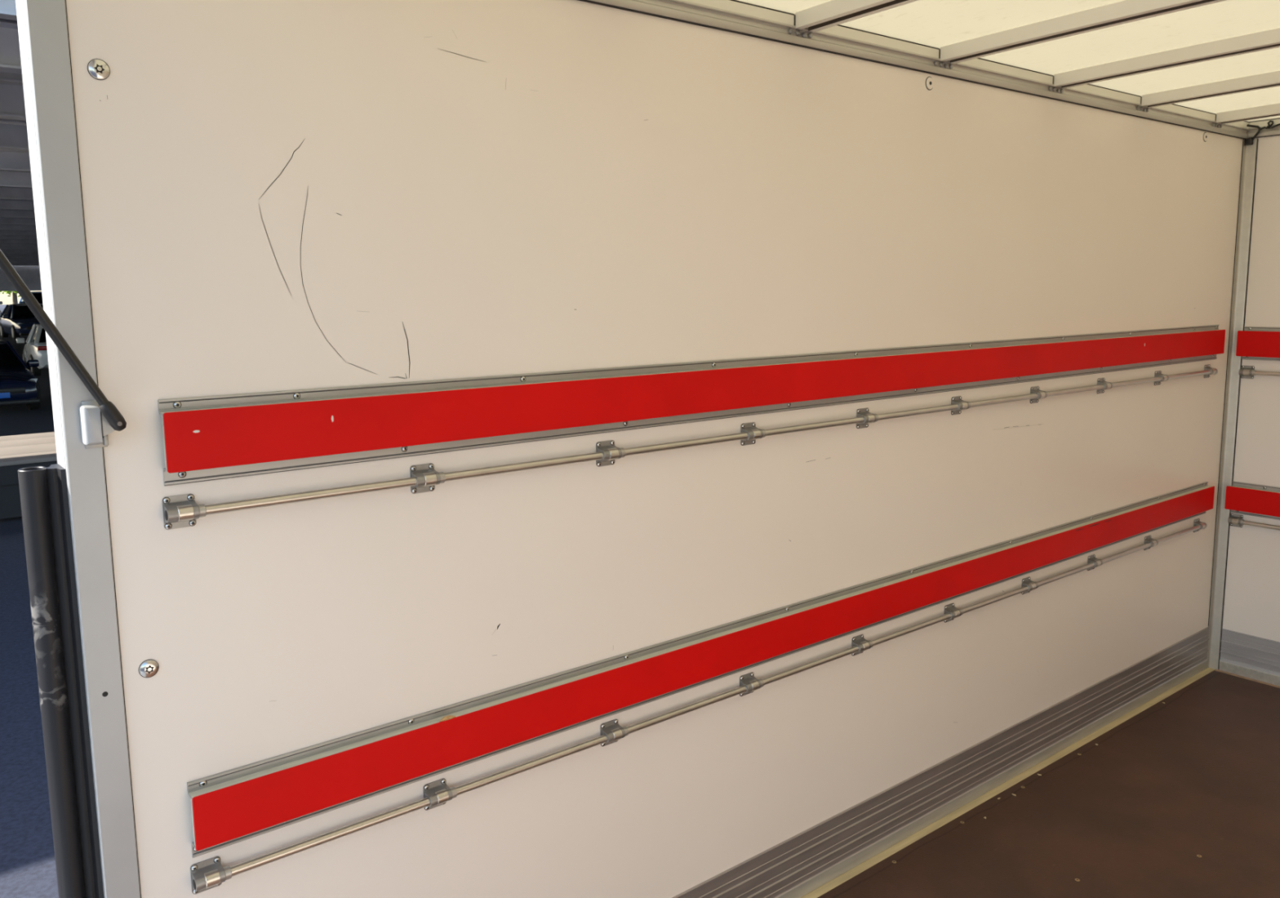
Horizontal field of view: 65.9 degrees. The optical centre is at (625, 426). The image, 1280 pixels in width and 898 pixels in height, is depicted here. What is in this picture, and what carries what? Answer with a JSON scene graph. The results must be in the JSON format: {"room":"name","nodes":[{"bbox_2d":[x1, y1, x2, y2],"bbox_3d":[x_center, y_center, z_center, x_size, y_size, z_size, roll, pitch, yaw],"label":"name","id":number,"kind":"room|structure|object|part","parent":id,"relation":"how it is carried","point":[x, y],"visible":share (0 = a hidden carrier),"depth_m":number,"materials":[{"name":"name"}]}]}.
{"room":"cargo space","nodes":[
{"label":"cargo space","id":0,"kind":"room"},
{"bbox_2d":[66,0,1247,897],"bbox_3d":[0.866,0.109,2.886,4.279,2.320,0.052,-7,10,-38],"label":"wall","id":1,"kind":"structure","parent":0,"point":[278,195],"depth_m":2.12,"materials":[{"name":"white"}]},
{"bbox_2d":[15,0,141,897],"bbox_3d":[-0.851,0.322,1.585,0.052,2.370,0.091,-7,10,-38],"label":"post","id":2,"kind":"object","parent":1,"relation":"attached to","point":[42,24],"visible":0.99,"depth_m":1.50,"materials":[{"name":"grey metal"}]},
{"bbox_2d":[17,463,103,897],"bbox_3d":[-0.893,0.653,1.597,0.059,1.191,0.065,-7,10,-38],"label":"pipe","id":3,"kind":"object","parent":2,"relation":"attached to","point":[43,493],"visible":1,"depth_m":1.55,"materials":[{"name":"black metal"}]},
{"bbox_2d":[78,400,115,448],"bbox_3d":[-0.801,-0.003,1.508,0.053,0.073,0.026,-7,10,-38],"label":"mounting bracket","id":4,"kind":"object","parent":2,"relation":"attached to","point":[95,428],"visible":0.95,"depth_m":1.49,"materials":[{"name":"metal"}]},
{"bbox_2d":[78,404,102,445],"bbox_3d":[-0.812,-0.002,1.499,0.024,0.061,0.026,-7,10,-38],"label":"latch","id":5,"kind":"object","parent":4,"relation":"on","point":[91,417],"depth_m":1.49,"materials":[{"name":"silver metal"}]},
{"bbox_2d":[162,364,1217,529],"bbox_3d":[0.829,-0.042,2.793,3.978,0.054,0.030,-7,10,-38],"label":"rod","id":6,"kind":"object","parent":1,"relation":"attached to","point":[180,511],"visible":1,"depth_m":2.07,"materials":[{"name":"metal"}]},
{"bbox_2d":[157,324,1225,485],"bbox_3d":[0.839,-0.157,2.785,3.995,0.139,0.031,-7,10,-38],"label":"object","id":7,"kind":"object","parent":1,"relation":"attached to","point":[228,436],"visible":1,"depth_m":2.06,"materials":[{"name":"metal"}]},
{"bbox_2d":[190,518,1207,893],"bbox_3d":[0.836,0.589,2.880,3.978,0.054,0.030,-7,10,-38],"label":"rod","id":8,"kind":"object","parent":1,"relation":"attached to","point":[209,873],"visible":1,"depth_m":2.19,"materials":[{"name":"metal"}]},
{"bbox_2d":[186,481,1214,857],"bbox_3d":[0.847,0.481,2.874,3.999,0.135,0.031,-7,10,-38],"label":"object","id":9,"kind":"object","parent":1,"relation":"attached to","point":[233,806],"visible":1,"depth_m":2.16,"materials":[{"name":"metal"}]},
{"bbox_2d":[439,715,455,721],"bbox_3d":[-0.348,0.570,1.929,0.035,0.009,0.009,-7,10,-38],"label":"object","id":10,"kind":"object","parent":9,"relation":"on","point":[449,717],"visible":1,"depth_m":1.93,"materials":[{"name":"beige"}]},
{"bbox_2d":[577,0,1249,139],"bbox_3d":[0.850,-0.997,2.698,4.229,0.068,0.014,-7,10,-38],"label":"trim","id":11,"kind":"structure","parent":1,"relation":"attached to","point":[735,16],"depth_m":2.59,"materials":[{"name":"metal"}]},
{"bbox_3d":[0.194,-0.939,2.189,0.514,0.023,0.010,-7,10,-38],"label":"rim panel","id":12,"kind":"part","parent":11,"relation":"part of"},
{"bbox_3d":[0.651,-0.993,2.543,0.510,0.023,0.010,-7,10,-38],"label":"rim panel","id":13,"kind":"part","parent":11,"relation":"part of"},
{"bbox_3d":[1.112,-1.047,2.900,0.525,0.023,0.010,-7,10,-38],"label":"rim panel","id":14,"kind":"part","parent":11,"relation":"part of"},
{"bbox_3d":[1.573,-1.101,3.257,0.509,0.023,0.010,-7,10,-38],"label":"rim panel","id":15,"kind":"part","parent":11,"relation":"part of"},
{"bbox_3d":[2.040,-1.156,3.619,0.542,0.023,0.010,-7,10,-38],"label":"rim panel","id":16,"kind":"part","parent":11,"relation":"part of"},
{"bbox_3d":[2.410,-1.200,3.905,0.260,0.023,0.010,-7,10,-38],"label":"rim panel","id":17,"kind":"part","parent":11,"relation":"part of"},
{"bbox_2d":[671,626,1209,897],"bbox_3d":[0.860,1.150,2.985,4.198,0.186,0.008,-7,10,-38],"label":"baseboard","id":18,"kind":"structure","parent":1,"relation":"attached to","point":[804,862],"depth_m":3.09,"materials":[{"name":"metal"}]},
{"bbox_2d":[800,667,1214,897],"bbox_3d":[0.853,1.277,2.980,4.300,0.060,0.033,-7,10,-38],"label":"trim","id":19,"kind":"structure","parent":1,"relation":"attached to","point":[847,875],"depth_m":3.23,"materials":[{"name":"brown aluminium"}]},
{"bbox_2d":[737,0,1279,124],"bbox_3d":[1.521,-0.910,1.810,4.370,0.051,2.335,-7,10,-38],"label":"ceiling","id":20,"kind":"structure","parent":0,"point":[1221,58],"depth_m":2.60,"materials":[{"name":"white plastic"}]},
{"bbox_2d":[817,669,1279,897],"bbox_3d":[1.546,1.389,2.102,4.300,0.062,2.217,-7,10,-38],"label":"floor","id":21,"kind":"structure","parent":0,"point":[1180,798],"depth_m":3.07,"materials":[{"name":"brown wood"}]},
{"bbox_2d":[1222,117,1279,641],"bbox_3d":[3.248,0.030,3.265,0.050,2.320,2.290,-7,10,-38],"label":"wall","id":22,"kind":"structure","parent":0,"point":[1251,606],"depth_m":4.05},
{"bbox_2d":[1206,137,1258,669],"bbox_3d":[2.524,-0.053,4.120,0.032,2.228,0.044,-7,10,-38],"label":"trim","id":23,"kind":"structure","parent":22,"relation":"attached to","point":[1250,148],"depth_m":4.12,"materials":[{"name":"metal"}]},
{"bbox_2d":[1215,669,1279,688],"bbox_3d":[3.229,1.162,3.398,0.020,0.002,2.214,-7,10,-38],"label":"trim","id":24,"kind":"structure","parent":22,"relation":"attached to","point":[1218,670],"depth_m":4.16,"materials":[{"name":"beige metal"}]},
{"bbox_2d":[1218,628,1279,685],"bbox_3d":[3.238,1.069,3.388,0.008,0.185,2.204,-7,10,-38],"label":"baseboard","id":25,"kind":"structure","parent":22,"relation":"attached to","point":[1254,657],"depth_m":4.16,"materials":[{"name":"metal"}]},
{"bbox_2d":[1224,480,1279,519],"bbox_3d":[3.202,0.405,3.315,0.031,0.135,2.169,-7,10,-38],"label":"rail","id":26,"kind":"object","parent":22,"relation":"attached to","point":[1242,498],"visible":1,"depth_m":4.07,"materials":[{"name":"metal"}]},
{"bbox_2d":[1227,513,1279,530],"bbox_3d":[3.110,0.487,3.447,0.030,0.054,1.839,-7,10,-38],"label":"rod","id":27,"kind":"object","parent":22,"relation":"attached to","point":[1234,520],"visible":1,"depth_m":4.12,"materials":[{"name":"metal"}]},
{"bbox_3d":[3.110,0.491,3.444,0.017,0.025,1.832,-7,10,-38],"label":"rod","id":28,"kind":"part","parent":27,"relation":"part of","materials":[{"name":"metal"}]},
{"bbox_2d":[1235,326,1279,360],"bbox_3d":[3.195,-0.236,3.227,0.031,0.135,2.169,-7,10,-38],"label":"rail","id":29,"kind":"object","parent":22,"relation":"attached to","point":[1254,343],"visible":1,"depth_m":4.00,"materials":[{"name":"metal"}]},
{"bbox_2d":[1238,365,1279,378],"bbox_3d":[3.103,-0.133,3.362,0.030,0.054,1.839,-7,10,-38],"label":"rod","id":30,"kind":"object","parent":22,"relation":"attached to","point":[1246,371],"visible":1,"depth_m":4.04,"materials":[{"name":"metal"}]},
{"bbox_3d":[3.103,-0.128,3.359,0.017,0.025,1.832,-7,10,-38],"label":"rod","id":31,"kind":"part","parent":30,"relation":"part of","materials":[{"name":"metal"}]},
{"bbox_2d":[1246,118,1279,137],"bbox_3d":[3.199,-1.081,3.109,0.014,0.065,2.250,-7,10,-38],"label":"trim","id":32,"kind":"structure","parent":22,"relation":"attached to","point":[1264,132],"depth_m":3.94,"materials":[{"name":"metal"}]},
{"bbox_2d":[1246,120,1279,141],"bbox_3d":[2.735,-1.135,3.655,0.036,0.086,0.786,-7,10,-38],"label":"cable","id":33,"kind":"object","parent":32,"relation":"attached to","point":[1268,126],"visible":1,"depth_m":3.93,"materials":[{"name":"black plastic"}]},
{"bbox_3d":[3.203,-1.100,3.102,0.010,0.020,2.238,-7,10,-38],"label":"rim panel","id":34,"kind":"part","parent":32,"relation":"part of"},
{"label":"door","id":35,"kind":"structure","parent":0,"visible":0},
{"bbox_2d":[0,248,126,431],"bbox_3d":[-0.969,-0.434,1.286,0.514,0.935,0.033,-7,10,-38],"label":"gas strut","id":36,"kind":"object","parent":35,"relation":"attached to","point":[114,418],"visible":1,"depth_m":1.43,"materials":[{"name":"black metal"}]},
{"label":"outside","id":37,"kind":"structure","parent":0,"visible":0},
{"bbox_2d":[0,304,58,897],"bbox_3d":[-21.743,-2.888,35.849,170.000,1.884,200.000,-7,10,-38],"label":"ground","id":38,"kind":"structure","parent":37,"point":[28,869],"depth_m":5.66,"materials":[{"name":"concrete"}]},
{"bbox_2d":[0,290,20,303],"bbox_3d":[-45.104,-10.844,72.769,3.864,4.355,4.071,-7,10,-38],"label":"tree","id":39,"kind":"object","parent":38,"relation":"on","point":[15,293],"visible":0.02,"depth_m":72.75,"materials":[{"name":"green plant"}]},
{"bbox_2d":[0,0,41,291],"bbox_3d":[-9.418,-4.929,37.664,60.000,4.560,56.050,-7,10,-38],"label":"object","id":40,"kind":"object","parent":38,"relation":"on","point":[18,233],"visible":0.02,"depth_m":13.70,"materials":[{"name":"metal"}]},
{"bbox_2d":[0,340,41,409],"bbox_3d":[-14.431,-1.158,21.911,2.240,1.490,4.441,-7,10,-41],"label":"car","id":41,"kind":"object","parent":38,"relation":"on","point":[19,385],"visible":1,"depth_m":20.86,"materials":[{"name":"blue paint"}]},
{"bbox_3d":[-12.964,-0.625,20.314,0.520,0.115,0.022,-7,10,-41],"label":"number plate","id":42,"kind":"part","parent":41,"relation":"part of","materials":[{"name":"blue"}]},
{"bbox_2d":[0,386,25,393],"bbox_3d":[-13.044,-0.718,20.391,1.104,0.120,0.212,-7,10,-41],"label":"grille","id":43,"kind":"object","parent":41,"relation":"attached to","point":[2,389],"depth_m":20.52,"materials":[{"name":"black plastic"}]},
{"bbox_2d":[26,359,39,367],"bbox_3d":[-13.224,-1.406,22.035,0.220,0.160,0.120,-7,10,-41],"label":"mirror","id":44,"kind":"object","parent":41,"relation":"attached to","point":[30,363],"depth_m":21.99,"materials":[{"name":"blue paint"}]},
{"bbox_2d":[0,303,43,340],"bbox_3d":[-25.465,-4.519,42.295,2.240,1.490,4.425,-7,10,-40],"label":"car","id":45,"kind":"object","parent":38,"relation":"on","point":[16,320],"visible":0.56,"depth_m":41.26,"materials":[{"name":"blue paint"}]},
{"bbox_2d":[2,314,8,318],"bbox_3d":[-25.788,-4.567,41.096,0.220,0.160,0.120,-7,10,-40],"label":"mirror","id":46,"kind":"object","parent":45,"relation":"attached to","point":[6,316],"depth_m":41.05,"materials":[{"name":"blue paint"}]},
{"bbox_2d":[0,431,57,519],"bbox_3d":[-7.914,0.660,11.142,10.000,0.675,2.348,-7,10,-38],"label":"flatbed trailer","id":47,"kind":"object","parent":38,"relation":"on","point":[17,452],"visible":0.02,"depth_m":10.82,"materials":[{"name":"brown wood"}]},
{"bbox_2d":[18,291,43,303],"bbox_3d":[-31.752,-6.522,53.721,2.240,1.630,4.425,-7,10,-38],"label":"car","id":48,"kind":"object","parent":38,"relation":"on","point":[37,295],"visible":0.06,"depth_m":53.14,"materials":[{"name":"blue"}]},
{"bbox_2d":[16,324,48,376],"bbox_3d":[-17.066,-2.404,29.881,2.240,1.490,4.225,-6,10,-35],"label":"car","id":49,"kind":"object","parent":38,"relation":"on","point":[35,348],"visible":0.32,"depth_m":28.20,"materials":[{"name":"white paint"}]},
{"bbox_2d":[16,337,25,342],"bbox_3d":[-18.235,-2.591,29.756,0.220,0.160,0.120,-6,10,-35],"label":"mirror","id":50,"kind":"object","parent":49,"relation":"attached to","point":[18,340],"depth_m":29.71,"materials":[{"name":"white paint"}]},
{"bbox_2d":[37,346,47,350],"bbox_3d":[-16.409,-2.205,27.832,0.285,0.120,0.105,-6,10,-35],"label":"tail lamp","id":51,"kind":"object","parent":49,"relation":"attached to","point":[39,348],"depth_m":27.77,"materials":[{"name":"red plastic"}]}
]}

